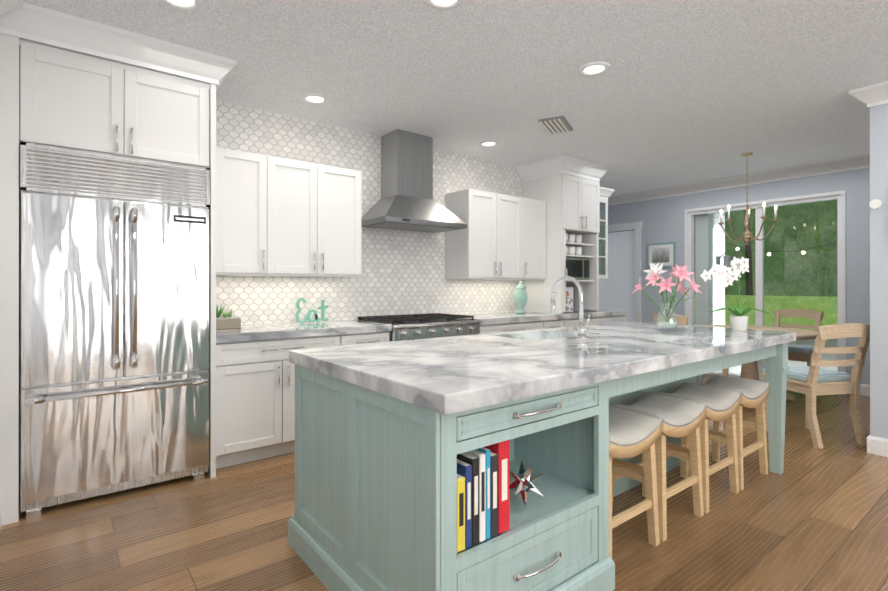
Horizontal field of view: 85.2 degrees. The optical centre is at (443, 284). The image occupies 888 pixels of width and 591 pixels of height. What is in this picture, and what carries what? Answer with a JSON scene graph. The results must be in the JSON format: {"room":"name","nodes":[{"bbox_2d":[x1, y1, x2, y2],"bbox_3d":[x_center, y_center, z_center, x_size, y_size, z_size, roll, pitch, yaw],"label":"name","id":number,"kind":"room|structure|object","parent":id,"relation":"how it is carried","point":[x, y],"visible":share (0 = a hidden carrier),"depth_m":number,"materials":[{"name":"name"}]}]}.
{"room":"dining room and kitchen","nodes":[
{"label":"dining room and kitchen","id":0,"kind":"room"},
{"bbox_2d":[0,502,1,530],"bbox_3d":[-2.025,1.175,2.156,0.016,0.125,2.180,0,0,-38],"label":"baseboard","id":1,"kind":"structure","parent":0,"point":[0,502],"depth_m":2.46,"materials":[{"name":"white"}]},
{"bbox_2d":[216,100,521,324],"bbox_3d":[-0.556,-0.099,4.822,6.260,2.680,0.150,0,0,-38],"label":"wall","id":2,"kind":"structure","parent":0,"point":[402,271],"depth_m":4.58,"materials":[{"name":"tile"}]},
{"bbox_2d":[216,147,360,276],"bbox_3d":[-1.264,-0.521,3.894,1.160,0.902,0.429,0,0,-38],"label":"upper cabinet","id":3,"kind":"object","parent":2,"relation":"attached to","point":[279,217],"visible":0.96,"depth_m":3.71,"materials":[{"name":"white wood"}]},
{"bbox_2d":[361,129,466,232],"bbox_3d":[-0.291,-0.990,4.615,0.930,0.894,0.500,0,0,-38],"label":"range hood","id":4,"kind":"object","parent":2,"relation":"attached to","point":[406,202],"visible":0.94,"depth_m":4.54,"materials":[{"name":"metal"}]},
{"bbox_2d":[445,189,545,279],"bbox_3d":[0.611,-0.513,5.370,1.192,0.914,0.429,0,0,-38],"label":"upper cabinet","id":5,"kind":"object","parent":2,"relation":"attached to","point":[502,237],"visible":1,"depth_m":5.12,"materials":[{"name":"white wood"}]},
{"bbox_2d":[517,154,608,313],"bbox_3d":[1.443,-0.555,5.860,0.894,1.763,0.688,0,0,-38],"label":"upper cabinet","id":6,"kind":"object","parent":2,"relation":"attached to","point":[566,188],"visible":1,"depth_m":5.64,"materials":[{"name":"white wood"}]},
{"bbox_2d":[599,187,614,278],"bbox_3d":[1.873,-0.662,6.338,0.547,1.170,0.468,0,0,-38],"label":"upper cabinet","id":7,"kind":"object","parent":2,"relation":"attached to","point":[605,194],"visible":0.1,"depth_m":6.30,"materials":[{"name":"white wood"}]},
{"bbox_2d":[0,374,887,590],"bbox_3d":[0.971,1.268,2.427,9.900,0.060,8.500,0,0,-38],"label":"floor","id":8,"kind":"structure","parent":0,"point":[810,518],"depth_m":2.42,"materials":[{"name":"brown wood"}]},
{"bbox_2d":[0,2,236,525],"bbox_3d":[-2.022,-0.101,3.062,1.135,2.679,0.798,0,0,-38],"label":"fridge","id":9,"kind":"object","parent":8,"relation":"on","point":[107,276],"visible":1,"depth_m":2.74,"materials":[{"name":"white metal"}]},
{"bbox_2d":[216,334,351,468],"bbox_3d":[-1.324,0.812,3.713,0.963,0.856,0.638,0,0,-38],"label":"base cabinet","id":10,"kind":"object","parent":8,"relation":"on","point":[255,400],"depth_m":3.35,"materials":[{"name":"white wood"}]},
{"bbox_2d":[216,309,627,342],"bbox_3d":[0.228,0.356,4.922,4.900,0.059,0.659,0,0,-38],"label":"countertop","id":11,"kind":"structure","parent":10,"relation":"on","point":[258,332],"depth_m":3.86,"materials":[{"name":"stone"}]},
{"bbox_2d":[216,304,240,329],"bbox_3d":[-1.633,0.231,3.571,0.220,0.186,0.134,0,0,-38],"label":"succulent planter","id":12,"kind":"object","parent":11,"relation":"on","point":[226,322],"visible":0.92,"depth_m":3.54,"materials":[{"name":"beige wood"}]},
{"bbox_2d":[296,298,328,322],"bbox_3d":[-1.120,0.217,4.117,0.287,0.216,0.020,0,0,-38],"label":"eat sign","id":13,"kind":"object","parent":11,"relation":"on","point":[322,308],"visible":1,"depth_m":4.11,"materials":[{"name":"teal"}]},
{"bbox_2d":[514,281,527,313],"bbox_3d":[0.879,0.142,5.537,0.156,0.368,0.156,0,0,-38],"label":"ceramic jar","id":14,"kind":"object","parent":11,"relation":"on","point":[520,297],"visible":1,"depth_m":5.49,"materials":[{"name":"teal ceramic"}]},
{"bbox_2d":[352,332,388,344],"bbox_3d":[-0.843,0.813,4.091,0.513,0.856,0.638,0,0,-38],"label":"base cabinet","id":15,"kind":"object","parent":8,"relation":"on","point":[362,338],"depth_m":3.88,"materials":[{"name":"white"}]},
{"bbox_2d":[355,313,480,341],"bbox_3d":[-0.227,0.767,4.499,0.948,0.947,0.755,0,0,-38],"label":"range","id":16,"kind":"object","parent":8,"relation":"on","point":[419,326],"visible":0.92,"depth_m":4.28,"materials":[{"name":"metal"}]},
{"bbox_2d":[480,321,543,333],"bbox_3d":[0.492,0.814,5.142,0.965,0.856,0.638,0,0,-38],"label":"base cabinet","id":17,"kind":"object","parent":8,"relation":"on","point":[493,328],"depth_m":4.88,"materials":[{"name":"white"}]},
{"bbox_2d":[288,344,789,590],"bbox_3d":[0.769,0.804,2.750,2.924,0.868,1.186,0,0,-38],"label":"kitchen island","id":18,"kind":"object","parent":8,"relation":"on","point":[386,433],"depth_m":1.81,"materials":[{"name":"teal paint"}]},
{"bbox_2d":[457,440,509,552],"bbox_3d":[0.062,0.682,1.648,0.258,0.308,0.201,0,0,-38],"label":"books","id":19,"kind":"object","parent":18,"relation":"in","point":[483,507],"visible":0.44,"depth_m":1.58,"materials":[{"name":"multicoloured paper"}]},
{"bbox_2d":[509,460,543,506],"bbox_3d":[0.302,0.752,1.838,0.157,0.150,0.160,0,0,-38],"label":"star ornament","id":20,"kind":"object","parent":18,"relation":"in","point":[522,484],"visible":0.9,"depth_m":1.81,"materials":[{"name":"silver metal"}]},
{"bbox_2d":[289,322,795,415],"bbox_3d":[0.793,0.340,2.752,2.961,0.056,1.210,0,0,-38],"label":"island countertop","id":21,"kind":"structure","parent":18,"relation":"on","point":[453,374],"depth_m":2.07,"materials":[{"name":"white stone"}]},
{"bbox_2d":[532,336,551,339],"bbox_3d":[0.655,0.493,3.039,0.663,0.274,0.374,0,0,-38],"label":"sink","id":22,"kind":"object","parent":21,"relation":"in","point":[533,337],"depth_m":3.26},
{"bbox_2d":[550,276,591,335],"bbox_3d":[0.763,0.129,2.943,0.091,0.366,0.257,0,0,-38],"label":"faucet","id":23,"kind":"object","parent":21,"relation":"on","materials":[{"name":"silver metal"}]},
{"bbox_2d":[631,262,701,330],"bbox_3d":[1.528,0.077,3.283,0.388,0.471,0.428,0,0,-38],"label":"vase","id":24,"kind":"object","parent":21,"relation":"on","point":[678,273],"visible":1,"depth_m":3.24,"materials":[{"name":"clear glass"}]},
{"bbox_2d":[700,257,769,330],"bbox_3d":[2.032,0.055,3.327,0.509,0.516,0.379,0,0,-38],"label":"orchid pot","id":25,"kind":"object","parent":21,"relation":"on","point":[738,321],"visible":1,"depth_m":3.31,"materials":[{"name":"white ceramic"}]},
{"bbox_2d":[544,319,567,328],"bbox_3d":[1.034,0.814,5.568,0.413,0.856,0.638,0,0,-38],"label":"base cabinet","id":26,"kind":"object","parent":8,"relation":"on","point":[551,323],"depth_m":5.31,"materials":[{"name":"white"}]},
{"bbox_2d":[568,316,607,326],"bbox_3d":[1.454,0.815,5.899,0.783,0.856,0.638,0,0,-38],"label":"base cabinet","id":27,"kind":"object","parent":8,"relation":"on","point":[595,320],"depth_m":5.72,"materials":[{"name":"white"}]},
{"bbox_2d":[608,315,625,322],"bbox_3d":[1.905,0.815,6.254,0.616,0.856,0.638,0,0,-38],"label":"base cabinet","id":28,"kind":"object","parent":8,"relation":"on","point":[611,319],"depth_m":6.06,"materials":[{"name":"white"}]},
{"bbox_2d":[609,407,662,558],"bbox_3d":[0.757,0.935,2.303,0.462,0.607,0.356,0,0,-38],"label":"stool","id":29,"kind":"object","parent":8,"relation":"on","point":[632,434],"visible":0.4,"depth_m":2.28,"materials":[{"name":"brown wood"}]},
{"bbox_2d":[609,392,705,541],"bbox_3d":[1.122,0.936,2.591,0.462,0.607,0.356,0,0,-38],"label":"stool","id":30,"kind":"object","parent":8,"relation":"on","point":[681,417],"visible":0.71,"depth_m":2.53,"materials":[{"name":"brown wood"}]},
{"bbox_2d":[654,313,728,375],"bbox_3d":[2.545,0.769,5.014,0.580,0.955,0.498,0,0,-13],"label":"dining chair","id":31,"kind":"object","parent":8,"relation":"on","point":[682,320],"visible":0.12,"depth_m":4.85,"materials":[{"name":"brown wood"}]},
{"bbox_2d":[646,383,741,512],"bbox_3d":[1.488,0.936,2.878,0.462,0.607,0.356,0,0,-38],"label":"stool","id":32,"kind":"object","parent":8,"relation":"on","point":[723,404],"visible":0.46,"depth_m":2.84,"materials":[{"name":"brown wood"}]},
{"bbox_2d":[684,374,769,490],"bbox_3d":[1.853,0.937,3.166,0.462,0.607,0.356,0,0,-38],"label":"stool","id":33,"kind":"object","parent":8,"relation":"on","point":[755,393],"visible":0.67,"depth_m":3.14,"materials":[{"name":"brown wood"}]},
{"bbox_2d":[696,325,817,401],"bbox_3d":[3.297,0.862,5.212,1.220,0.760,1.220,0,0,-38],"label":"dining table","id":34,"kind":"object","parent":8,"relation":"on","point":[749,370],"visible":0.23,"depth_m":5.14,"materials":[{"name":"brown wood"}]},
{"bbox_2d":[765,309,823,373],"bbox_3d":[4.085,0.770,5.649,0.580,0.955,0.498,0,0,-43],"label":"dining chair","id":35,"kind":"object","parent":8,"relation":"on","point":[797,352],"visible":0.54,"depth_m":5.68,"materials":[{"name":"brown wood"}]},
{"bbox_2d":[762,323,869,448],"bbox_3d":[3.002,0.767,3.884,0.498,0.955,0.580,0,0,-10],"label":"dining chair","id":36,"kind":"object","parent":8,"relation":"on","point":[812,380],"visible":0.98,"depth_m":3.72,"materials":[{"name":"brown wood"}]},
{"bbox_2d":[19,0,887,195],"bbox_3d":[0.971,-1.492,2.430,9.900,0.100,8.500,0,0,-38],"label":"ceiling","id":37,"kind":"structure","parent":0,"point":[680,92],"depth_m":3.26,"materials":[{"name":"white paint"}]},
{"bbox_2d":[0,0,22,15],"bbox_3d":[-1.751,-1.378,1.879,0.100,0.130,1.400,0,0,-38],"label":"crown molding","id":38,"kind":"structure","parent":37,"relation":"attached to","point":[6,6],"depth_m":2.39,"materials":[{"name":"white wood"}]},
{"bbox_2d":[161,0,609,146],"bbox_3d":[-0.181,-1.435,3.344,3.140,0.012,1.880,0,0,-38],"label":"recessed lights","id":39,"kind":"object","parent":37,"relation":"attached to","point":[593,68],"depth_m":3.13,"materials":[{"name":"white"}]},
{"bbox_2d":[538,116,572,133],"bbox_3d":[1.006,-1.430,4.342,0.220,0.020,0.400,0,0,27],"label":"ceiling vent","id":40,"kind":"object","parent":37,"relation":"in","point":[558,124],"visible":0.98,"depth_m":4.30,"materials":[{"name":"grey metal"}]},
{"bbox_2d":[718,152,778,244],"bbox_3d":[3.314,-0.936,5.323,0.586,1.005,0.563,0,0,-38],"label":"chandelier","id":41,"kind":"object","parent":37,"relation":"hanging from","point":[747,236],"visible":1,"depth_m":5.27,"materials":[{"name":"gold metal"}]},
{"bbox_2d":[608,168,869,384],"bbox_3d":[4.864,-0.098,5.365,0.150,2.680,8.300,0,0,-38],"label":"wall","id":42,"kind":"structure","parent":0,"point":[662,220],"depth_m":6.16,"materials":[{"name":"grey"}]},
{"bbox_2d":[599,221,641,321],"bbox_3d":[2.825,0.130,7.959,0.205,2.230,1.020,0,0,-38],"label":"door","id":43,"kind":"structure","parent":42,"relation":"attached to","point":[617,288],"depth_m":7.91,"materials":[{"name":"white wood"}]},
{"bbox_2d":[647,242,675,267],"bbox_3d":[3.262,-0.443,7.260,0.022,0.375,0.440,0,0,-38],"label":"picture frame","id":44,"kind":"object","parent":42,"relation":"attached to","point":[663,253],"visible":0.96,"depth_m":7.23,"materials":[{"name":"teal"}]},
{"bbox_2d":[608,154,869,205],"bbox_3d":[4.735,-1.373,5.328,0.100,0.130,8.200,0,0,-38],"label":"crown molding","id":45,"kind":"structure","parent":42,"relation":"attached to","point":[863,161],"depth_m":6.26,"materials":[{"name":"white wood"}]},
{"bbox_2d":[685,190,845,380],"bbox_3d":[4.096,0.078,6.306,0.132,2.330,1.830,0,0,-38],"label":"sliding door","id":46,"kind":"structure","parent":42,"relation":"in","point":[838,196],"depth_m":6.26,"materials":[{"name":"white"}]},
{"bbox_2d":[860,384,869,395],"bbox_3d":[5.974,1.177,3.819,0.016,0.125,4.300,0,0,-38],"label":"baseboard","id":47,"kind":"structure","parent":42,"relation":"attached to","point":[864,389],"depth_m":5.41,"materials":[{"name":"white wood"}]},
{"bbox_2d":[870,103,887,438],"bbox_3d":[4.373,-0.102,2.115,0.140,2.680,3.800,0,0,-38],"label":"wall","id":48,"kind":"structure","parent":0,"point":[879,276],"depth_m":3.52,"materials":[{"name":"grey paint"}]},
{"bbox_2d":[849,81,887,108],"bbox_3d":[4.221,-1.378,2.125,0.110,0.130,3.800,0,0,-38],"label":"crown molding","id":49,"kind":"structure","parent":48,"relation":"attached to","point":[872,95],"depth_m":3.51,"materials":[{"name":"white wood"}]},
{"bbox_2d":[869,199,881,208],"bbox_3d":[3.156,-0.591,3.532,0.019,0.070,0.070,0,0,-38],"label":"door chime","id":50,"kind":"object","parent":48,"relation":"attached to","point":[875,204],"visible":0.98,"depth_m":3.53,"materials":[{"name":"white plastic"}]},
{"bbox_2d":[867,435,887,456],"bbox_3d":[4.276,1.175,2.111,0.016,0.125,3.716,0,0,-38],"label":"baseboard","id":51,"kind":"structure","parent":48,"relation":"attached to","point":[877,446],"depth_m":3.52,"materials":[{"name":"white wood"}]},
{"label":"outside","id":52,"kind":"structure","parent":0,"visible":0},
{"bbox_2d":[694,200,837,296],"bbox_3d":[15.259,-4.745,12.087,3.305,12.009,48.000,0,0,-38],"label":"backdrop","id":53,"kind":"structure","parent":52,"point":[803,245],"depth_m":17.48,"materials":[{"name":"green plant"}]},
{"bbox_2d":[717,338,837,377],"bbox_3d":[12.659,1.284,13.851,22.600,0.058,26.000,0,0,-38],"label":"patio","id":54,"kind":"structure","parent":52,"point":[799,363],"depth_m":8.20,"materials":[{"name":"white"}]},
{"bbox_2d":[695,212,731,325],"bbox_3d":[4.324,-0.257,6.658,0.600,3.000,15.000,0,0,-38],"label":"wall","id":55,"kind":"structure","parent":54,"relation":"on","point":[708,247],"depth_m":6.98,"materials":[{"name":"white paint"}]},
{"bbox_2d":[694,295,837,330],"bbox_3d":[11.666,0.790,11.798,1.300,0.920,28.000,0,0,-38],"label":"lawn","id":56,"kind":"structure","parent":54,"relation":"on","point":[830,314],"depth_m":13.47,"materials":[{"name":"green plant"}]},
{"bbox_2d":[725,241,836,255],"bbox_3d":[7.814,-0.824,7.560,1.063,0.573,7.104,0,0,-38],"label":"string lights","id":57,"kind":"object","parent":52,"point":[768,254],"depth_m":8.86,"materials":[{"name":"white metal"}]}
]}

